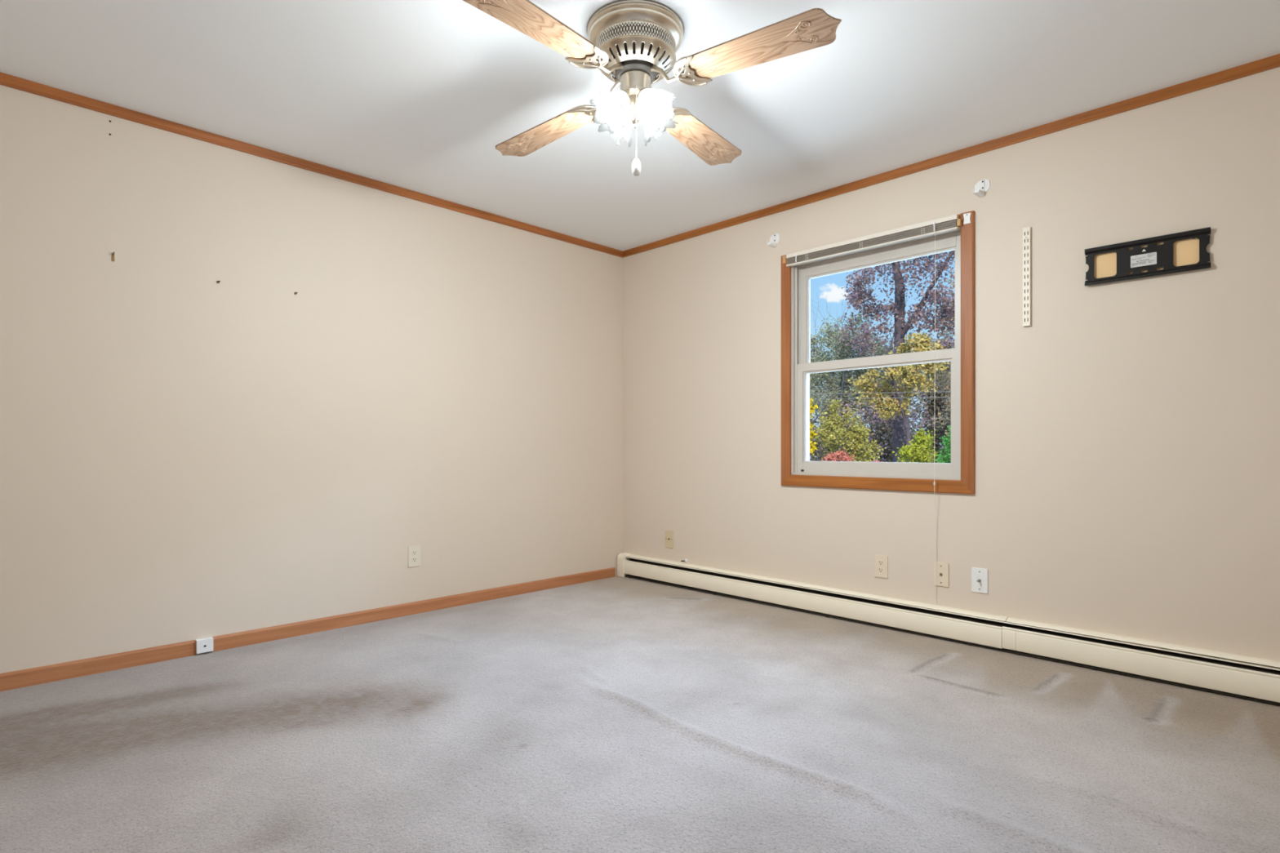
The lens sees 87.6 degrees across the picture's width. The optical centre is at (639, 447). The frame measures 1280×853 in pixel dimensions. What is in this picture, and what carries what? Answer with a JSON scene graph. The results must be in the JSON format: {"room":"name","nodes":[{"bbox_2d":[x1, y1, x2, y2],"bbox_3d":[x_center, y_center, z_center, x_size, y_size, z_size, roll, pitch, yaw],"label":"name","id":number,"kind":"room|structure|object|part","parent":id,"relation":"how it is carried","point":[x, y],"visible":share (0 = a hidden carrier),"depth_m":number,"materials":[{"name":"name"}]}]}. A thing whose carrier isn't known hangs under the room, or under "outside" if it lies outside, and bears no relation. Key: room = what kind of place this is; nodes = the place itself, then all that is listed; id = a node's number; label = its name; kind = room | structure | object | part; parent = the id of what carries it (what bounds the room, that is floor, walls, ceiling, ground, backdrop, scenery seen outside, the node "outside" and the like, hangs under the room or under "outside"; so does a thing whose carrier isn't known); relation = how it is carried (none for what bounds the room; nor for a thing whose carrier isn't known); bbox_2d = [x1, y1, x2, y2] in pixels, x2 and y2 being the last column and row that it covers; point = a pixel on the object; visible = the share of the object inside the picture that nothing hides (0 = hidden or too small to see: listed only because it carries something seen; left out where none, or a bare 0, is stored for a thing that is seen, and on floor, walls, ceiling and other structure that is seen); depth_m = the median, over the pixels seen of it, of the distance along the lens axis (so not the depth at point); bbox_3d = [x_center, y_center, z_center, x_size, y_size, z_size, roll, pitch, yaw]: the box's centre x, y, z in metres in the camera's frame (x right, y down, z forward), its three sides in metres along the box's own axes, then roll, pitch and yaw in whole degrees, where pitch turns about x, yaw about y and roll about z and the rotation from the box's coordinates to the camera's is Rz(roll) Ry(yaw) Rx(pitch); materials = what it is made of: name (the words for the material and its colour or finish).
{"room":"empty bedroom","nodes":[
{"label":"empty bedroom","id":0,"kind":"room"},
{"bbox_2d":[0,84,622,673],"bbox_3d":[-1.631,-0.243,3.573,0.160,2.420,4.420,0,0,45],"label":"wall","id":1,"kind":"structure","parent":0,"point":[185,455],"depth_m":3.25,"materials":[{"name":"beige paint"}]},
{"bbox_2d":[109,248,116,261],"bbox_3d":[-2.237,-0.819,2.836,0.024,0.054,0.024,0,0,45],"label":"nail","id":2,"kind":"object","parent":1,"relation":"attached to","point":[113,254],"visible":1,"depth_m":2.84,"materials":[{"name":"gold metal"}]},
{"bbox_2d":[195,636,213,653],"bbox_3d":[-2.001,0.908,3.066,0.031,0.061,0.066,0,0,45],"label":"phone jack","id":3,"kind":"object","parent":1,"relation":"attached to","point":[206,644],"visible":1,"depth_m":3.05,"materials":[{"name":"white plastic"}]},
{"bbox_2d":[0,567,615,691],"bbox_3d":[-1.601,0.913,3.481,0.012,0.067,4.012,0,0,45],"label":"baseboard","id":4,"kind":"structure","parent":1,"relation":"attached to","point":[75,668],"depth_m":3.26,"materials":[{"name":"brown wood"}]},
{"bbox_2d":[0,72,622,257],"bbox_3d":[-1.569,-1.433,3.510,0.017,0.042,4.100,0,0,45],"label":"trim","id":5,"kind":"structure","parent":1,"relation":"attached to","point":[6,80],"depth_m":3.24,"materials":[{"name":"brown wood"}]},
{"bbox_2d":[408,545,420,567],"bbox_3d":[-1.285,0.620,3.801,0.009,0.117,0.072,0,0,45],"label":"power outlet","id":6,"kind":"object","parent":1,"relation":"attached to","point":[414,552],"visible":1,"depth_m":3.80,"materials":[{"name":"beige plastic"}]},
{"bbox_2d":[411,557,417,562],"bbox_3d":[-1.284,0.639,3.800,0.003,0.026,0.034,0,0,45],"label":"receptacle","id":7,"kind":"object","parent":6,"relation":"attached to","point":[413,559],"depth_m":3.80,"materials":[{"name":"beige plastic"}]},
{"bbox_2d":[411,550,417,555],"bbox_3d":[-1.284,0.600,3.800,0.003,0.026,0.034,0,0,45],"label":"receptacle","id":8,"kind":"object","parent":6,"relation":"attached to","point":[413,552],"depth_m":3.80,"materials":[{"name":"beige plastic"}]},
{"bbox_2d":[0,575,1279,852],"bbox_3d":[-0.052,0.943,1.999,4.300,0.027,4.100,0,0,45],"label":"floor","id":9,"kind":"structure","parent":0,"point":[616,714],"depth_m":2.11,"materials":[{"name":"carpet"}]},
{"bbox_2d":[0,0,1279,251],"bbox_3d":[-0.052,-1.553,1.999,4.620,0.200,4.420,0,0,45],"label":"ceiling","id":10,"kind":"structure","parent":0,"point":[420,96],"depth_m":2.65,"materials":[{"name":"white paint"}]},
{"bbox_2d":[462,0,841,176],"bbox_3d":[-0.020,-1.189,2.354,1.118,0.528,1.038,0,0,-8],"label":"ceiling fan","id":11,"kind":"object","parent":10,"relation":"hanging from","point":[635,42],"visible":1,"depth_m":2.22,"materials":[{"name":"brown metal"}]},
{"bbox_3d":[-0.318,-1.267,1.990,0.158,0.005,0.527,8,6,41],"label":"blade","id":12,"kind":"part","parent":11,"relation":"part of","materials":[{"name":"brown wood"}]},
{"bbox_3d":[-0.368,-1.230,2.614,0.527,0.006,0.158,-4,4,39],"label":"blade","id":13,"kind":"part","parent":11,"relation":"part of","materials":[{"name":"brown wood"}]},
{"bbox_3d":[-0.083,-1.165,2.275,0.144,0.108,0.130,0,-42,51],"label":"lamp shade","id":14,"kind":"part","parent":11,"relation":"part of","materials":[{"name":"white glass"}]},
{"bbox_3d":[-0.092,-1.279,2.242,0.018,0.061,0.114,0,0,41],"label":"blade arm","id":15,"kind":"part","parent":11,"relation":"part of","materials":[{"name":"silver metal"}]},
{"bbox_3d":[-0.105,-1.271,2.402,0.114,0.077,0.018,0,0,40],"label":"blade arm","id":16,"kind":"part","parent":11,"relation":"part of","materials":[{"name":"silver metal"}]},
{"bbox_3d":[-0.070,-1.165,2.396,0.144,0.108,0.130,0,42,-39],"label":"lamp shade","id":17,"kind":"part","parent":11,"relation":"part of","materials":[{"name":"white glass"}]},
{"bbox_3d":[-0.016,-1.356,2.329,0.240,0.085,0.240,0,0,45],"label":"motor","id":18,"kind":"part","parent":11,"relation":"part of","materials":[{"name":"grey metal"}]},
{"bbox_3d":[-0.012,-1.106,2.269,0.003,0.258,0.003,0,0,22],"label":"pull chain","id":19,"kind":"part","parent":11,"relation":"part of","materials":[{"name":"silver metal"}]},
{"bbox_3d":[-0.012,-0.952,2.269,0.030,0.054,0.030,0,0,45],"label":"pull knob","id":20,"kind":"part","parent":11,"relation":"part of","materials":[{"name":"white plastic"}]},
{"bbox_3d":[0.038,-1.165,2.262,0.144,0.108,0.130,0,-42,-39],"label":"lamp shade","id":21,"kind":"part","parent":11,"relation":"part of","materials":[{"name":"white glass"}]},
{"bbox_3d":[0.051,-1.165,2.383,0.144,0.108,0.130,0,42,51],"label":"lamp shade","id":22,"kind":"part","parent":11,"relation":"part of","materials":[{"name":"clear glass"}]},
{"bbox_3d":[0.081,-1.270,2.267,0.114,0.078,0.018,0,0,32],"label":"blade arm","id":23,"kind":"part","parent":11,"relation":"part of","materials":[{"name":"silver metal"}]},
{"bbox_3d":[0.245,-1.246,2.699,0.158,0.006,0.527,-7,-5,35],"label":"blade","id":24,"kind":"part","parent":11,"relation":"part of","materials":[{"name":"brown wood"}]},
{"bbox_3d":[0.364,-1.244,2.082,0.527,0.006,0.158,1,-5,33],"label":"blade","id":25,"kind":"part","parent":11,"relation":"part of","materials":[{"name":"brown wood"}]},
{"bbox_2d":[622,66,1279,661],"bbox_3d":[1.444,-0.243,3.500,4.300,2.420,0.181,0,0,45],"label":"wall","id":26,"kind":"structure","parent":0,"point":[1127,436],"depth_m":2.98,"materials":[{"name":"beige paint"}]},
{"bbox_2d":[665,530,673,547],"bbox_3d":[0.201,0.636,4.633,0.072,0.117,0.012,0,0,45],"label":"plate","id":27,"kind":"object","parent":26,"relation":"attached to","point":[668,534],"visible":1,"depth_m":4.63,"materials":[{"name":"beige plastic"}]},
{"bbox_2d":[767,233,779,248],"bbox_3d":[0.795,-1.248,4.010,0.069,0.083,0.056,0,0,45],"label":"curtain bracket","id":28,"kind":"object","parent":26,"relation":"attached to","point":[775,238],"visible":1,"depth_m":4.02,"materials":[{"name":"white plastic"}]},
{"bbox_3d":[0.791,-1.224,4.012,0.055,0.036,0.026,0,0,-38],"label":"hook arm","id":29,"kind":"part","parent":28,"relation":"part of","materials":[{"name":"white plastic"}]},
{"bbox_2d":[781,210,974,494],"bbox_3d":[1.284,-0.458,3.659,1.084,1.367,0.174,0,0,45],"label":"window","id":30,"kind":"structure","parent":26,"relation":"in","point":[957,477],"depth_m":3.59,"materials":[{"name":"white plastic"}]},
{"bbox_2d":[782,255,786,263],"bbox_3d":[0.856,-1.115,3.960,0.024,0.045,0.006,0,0,45],"label":"bracket","id":31,"kind":"object","parent":30,"relation":"attached to","point":[784,256],"visible":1,"depth_m":3.96,"materials":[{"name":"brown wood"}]},
{"bbox_3d":[0.867,-0.458,3.965,0.062,1.367,0.018,0,0,45],"label":"casing","id":32,"kind":"part","parent":30,"relation":"part of","materials":[{"name":"brown wood"}]},
{"bbox_2d":[786,213,959,602],"bbox_3d":[1.211,-0.178,3.594,0.966,1.914,0.052,0,0,45],"label":"window blind","id":33,"kind":"object","parent":30,"relation":"attached to","point":[948,224],"visible":1,"depth_m":3.51,"materials":[{"name":"plastic"}]},
{"bbox_3d":[1.210,-1.069,3.593,0.966,0.012,0.024,0,0,45],"label":"rail","id":34,"kind":"part","parent":33,"relation":"part of","materials":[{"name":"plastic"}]},
{"bbox_3d":[1.475,-0.171,3.332,0.007,1.865,0.048,0,0,32],"label":"lift cord","id":35,"kind":"part","parent":33,"relation":"part of","materials":[{"name":"white fabric"}]},
{"bbox_3d":[1.229,0.193,3.604,1.084,0.064,0.018,0,0,45],"label":"casing","id":36,"kind":"part","parent":30,"relation":"part of","materials":[{"name":"brown wood"}]},
{"bbox_3d":[1.271,-0.172,3.638,0.948,0.646,0.032,0,0,45],"label":"sash","id":37,"kind":"part","parent":30,"relation":"part of","materials":[{"name":"white plastic"}]},
{"bbox_3d":[1.298,-0.769,3.664,0.948,0.633,0.032,0,0,45],"label":"sash","id":38,"kind":"part","parent":30,"relation":"part of","materials":[{"name":"white plastic"}]},
{"bbox_2d":[956,213,970,230],"bbox_3d":[1.569,-1.099,3.234,0.058,0.072,0.026,0,0,45],"label":"bracket","id":39,"kind":"object","parent":30,"relation":"attached to","point":[966,216],"visible":1,"depth_m":3.24,"materials":[{"name":"white plastic"}]},
{"bbox_3d":[1.585,-1.109,3.234,0.035,0.051,0.004,0,0,45],"label":"plate","id":40,"kind":"part","parent":39,"relation":"part of","materials":[{"name":"white plastic"}]},
{"bbox_3d":[1.591,-0.458,3.243,0.060,1.367,0.018,0,0,45],"label":"casing","id":41,"kind":"part","parent":30,"relation":"part of","materials":[{"name":"brown wood"}]},
{"bbox_2d":[874,555,888,577],"bbox_3d":[1.284,0.634,3.556,0.072,0.117,0.009,0,0,45],"label":"power outlet","id":42,"kind":"object","parent":26,"relation":"attached to","point":[881,562],"visible":1,"depth_m":3.55,"materials":[{"name":"beige plastic"}]},
{"bbox_2d":[877,567,884,573],"bbox_3d":[1.283,0.653,3.554,0.034,0.026,0.003,0,0,45],"label":"receptacle","id":43,"kind":"object","parent":42,"relation":"attached to","point":[880,570],"depth_m":3.55,"materials":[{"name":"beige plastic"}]},
{"bbox_2d":[877,560,884,565],"bbox_3d":[1.283,0.614,3.554,0.034,0.026,0.003,0,0,45],"label":"receptacle","id":44,"kind":"object","parent":42,"relation":"attached to","point":[880,562],"depth_m":3.55,"materials":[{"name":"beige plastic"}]},
{"bbox_2d":[933,561,948,586],"bbox_3d":[1.503,0.634,3.334,0.072,0.117,0.014,0,0,45],"label":"plate","id":45,"kind":"object","parent":26,"relation":"attached to","point":[942,568],"visible":1,"depth_m":3.33,"materials":[{"name":"beige plastic"}]},
{"bbox_2d":[617,552,1279,705],"bbox_3d":[1.368,0.862,3.427,4.266,0.166,0.072,0,0,45],"label":"baseboard heater","id":46,"kind":"object","parent":26,"relation":"attached to","point":[1254,678],"visible":1,"depth_m":3.10,"materials":[{"name":"beige metal"}]},
{"bbox_3d":[0.780,0.875,3.981,2.528,0.111,0.014,0,0,45],"label":"panel","id":47,"kind":"part","parent":46,"relation":"part of","materials":[{"name":"beige metal"}]},
{"bbox_3d":[2.287,0.879,2.478,1.624,0.105,0.014,0,0,45],"label":"panel","id":48,"kind":"part","parent":46,"relation":"part of","materials":[{"name":"beige metal"}]},
{"bbox_2d":[622,53,1279,257],"bbox_3d":[1.389,-1.433,3.445,4.300,0.042,0.017,0,0,45],"label":"trim","id":49,"kind":"structure","parent":26,"relation":"attached to","point":[1272,62],"depth_m":3.12,"materials":[{"name":"brown wood"}]},
{"bbox_2d":[971,567,987,593],"bbox_3d":[1.625,0.639,3.201,0.072,0.117,0.030,0,0,45],"label":"plate","id":50,"kind":"object","parent":26,"relation":"attached to","point":[979,575],"visible":1,"depth_m":3.21,"materials":[{"name":"white plastic"}]},
{"bbox_2d":[973,178,990,197],"bbox_3d":[1.624,-1.243,3.184,0.069,0.083,0.056,0,0,45],"label":"curtain bracket","id":51,"kind":"object","parent":26,"relation":"attached to","point":[982,186],"visible":1,"depth_m":3.19,"materials":[{"name":"white plastic"}]},
{"bbox_3d":[1.618,-1.220,3.188,0.058,0.036,0.026,0,0,-34],"label":"hook arm","id":52,"kind":"part","parent":51,"relation":"part of","materials":[{"name":"white plastic"}]},
{"bbox_2d":[1022,226,1031,326],"bbox_3d":[1.774,-0.782,3.062,0.030,0.452,0.015,0,0,45],"label":"upright","id":53,"kind":"object","parent":26,"relation":"attached to","point":[1026,231],"visible":1,"depth_m":3.06,"materials":[{"name":"white metal"}]},
{"bbox_2d":[1131,253,1155,266],"bbox_3d":[2.076,-0.774,2.752,0.078,0.042,0.001,0,0,45],"label":"print","id":54,"kind":"object","parent":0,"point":[1137,260],"depth_m":2.75},
{"label":"outside","id":55,"kind":"structure","parent":0,"visible":0},
{"bbox_3d":[13.338,1.472,25.560,80.000,0.050,47.820,0,0,45],"label":"ground","id":56,"kind":"structure","parent":55,"visible":0},
{"bbox_2d":[809,323,836,461],"bbox_3d":[6.779,-1.798,29.288,3.458,7.478,3.392,0,0,-6],"label":"tree","id":57,"kind":"object","parent":56,"relation":"on","point":[819,446],"visible":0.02,"depth_m":28.57,"materials":[{"name":"green plant"}]},
{"bbox_2d":[809,373,842,455],"bbox_3d":[2.896,0.038,12.104,0.701,3.020,1.645,0,0,-33],"label":"tree","id":58,"kind":"object","parent":56,"relation":"on","point":[812,446],"visible":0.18,"depth_m":11.92,"materials":[{"name":"yellow plant"}]},
{"bbox_2d":[822,448,854,461],"bbox_3d":[2.805,0.781,9.502,0.486,1.531,0.610,0,0,13],"label":"bush","id":59,"kind":"object","parent":56,"relation":"on","point":[831,457],"visible":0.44,"depth_m":9.43,"materials":[{"name":"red plant"}]},
{"bbox_2d":[811,331,879,461],"bbox_3d":[9.834,-1.855,31.605,3.794,7.581,3.111,0,0,42],"label":"tree","id":60,"kind":"object","parent":56,"relation":"on","point":[846,401],"visible":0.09,"depth_m":31.18,"materials":[{"name":"green plant"}]},
{"bbox_2d":[813,396,886,462],"bbox_3d":[3.972,0.267,12.931,1.414,2.558,1.402,0,0,40],"label":"bush","id":61,"kind":"object","parent":56,"relation":"on","point":[855,435],"visible":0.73,"depth_m":12.86,"materials":[{"name":"green plant"}]},
{"bbox_2d":[809,297,892,449],"bbox_3d":[6.173,-1.694,20.555,2.985,6.482,5.607,0,0,7],"label":"tree","id":62,"kind":"object","parent":56,"relation":"on","point":[840,353],"visible":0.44,"depth_m":20.35,"materials":[{"name":"green plant"}]},
{"bbox_2d":[809,430,946,462],"bbox_3d":[14.472,0.559,32.820,21.884,3.967,2.372,0,0,45],"label":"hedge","id":63,"kind":"object","parent":56,"relation":"on","point":[819,458],"visible":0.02,"depth_m":36.71,"materials":[{"name":"green plant"}]},
{"bbox_2d":[844,292,928,462],"bbox_3d":[9.335,-2.027,26.071,3.140,8.170,3.669,0,0,2],"label":"tree","id":64,"kind":"object","parent":56,"relation":"on","point":[879,440],"visible":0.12,"depth_m":25.55,"materials":[{"name":"green plant"}]},
{"bbox_2d":[823,250,955,462],"bbox_3d":[7.163,-4.404,16.663,5.165,11.907,3.894,0,0,13],"label":"maple tree","id":65,"kind":"object","parent":56,"relation":"on","point":[898,427],"visible":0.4,"depth_m":16.85,"materials":[{"name":"purple plant"}]},
{"bbox_2d":[844,307,950,462],"bbox_3d":[5.178,-0.698,14.292,2.282,4.497,2.345,0,0,-21],"label":"tree","id":66,"kind":"object","parent":56,"relation":"on","point":[910,374],"visible":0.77,"depth_m":14.08,"materials":[{"name":"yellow plant"}]},
{"bbox_2d":[880,328,952,462],"bbox_3d":[12.149,-1.778,27.905,3.252,7.392,4.195,0,0,-37],"label":"tree","id":67,"kind":"object","parent":56,"relation":"on","point":[934,402],"visible":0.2,"depth_m":27.65,"materials":[{"name":"green plant"}]},
{"bbox_2d":[892,427,942,462],"bbox_3d":[4.321,0.624,10.308,0.710,1.845,1.363,0,0,27],"label":"bush","id":68,"kind":"object","parent":56,"relation":"on","point":[918,449],"visible":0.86,"depth_m":9.89,"materials":[{"name":"green plant"}]},
{"bbox_2d":[901,254,955,436],"bbox_3d":[9.757,-2.696,17.807,3.181,8.492,5.291,0,0,-40],"label":"oak tree","id":69,"kind":"object","parent":56,"relation":"on","point":[948,378],"visible":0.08,"depth_m":19.13,"materials":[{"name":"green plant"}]},
{"bbox_2d":[915,425,951,462],"bbox_3d":[4.276,0.625,8.931,1.494,1.843,0.831,0,0,38],"label":"shrub","id":70,"kind":"object","parent":56,"relation":"on","point":[947,453],"visible":0.14,"depth_m":8.94,"materials":[{"name":"green plant"}]},
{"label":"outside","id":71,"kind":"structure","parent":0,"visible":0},
{"bbox_2d":[827,396,951,399],"bbox_3d":[5.304,-1.014,13.250,14.000,0.541,0.008,0,0,45],"label":"cable","id":72,"kind":"object","parent":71,"point":[943,397],"visible":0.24,"depth_m":13.47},
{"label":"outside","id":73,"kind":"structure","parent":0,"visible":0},
{"bbox_2d":[823,391,951,394],"bbox_3d":[5.304,-1.123,13.250,14.000,0.541,0.008,0,0,45],"label":"cable","id":74,"kind":"object","parent":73,"point":[946,391],"visible":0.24,"depth_m":13.64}
]}

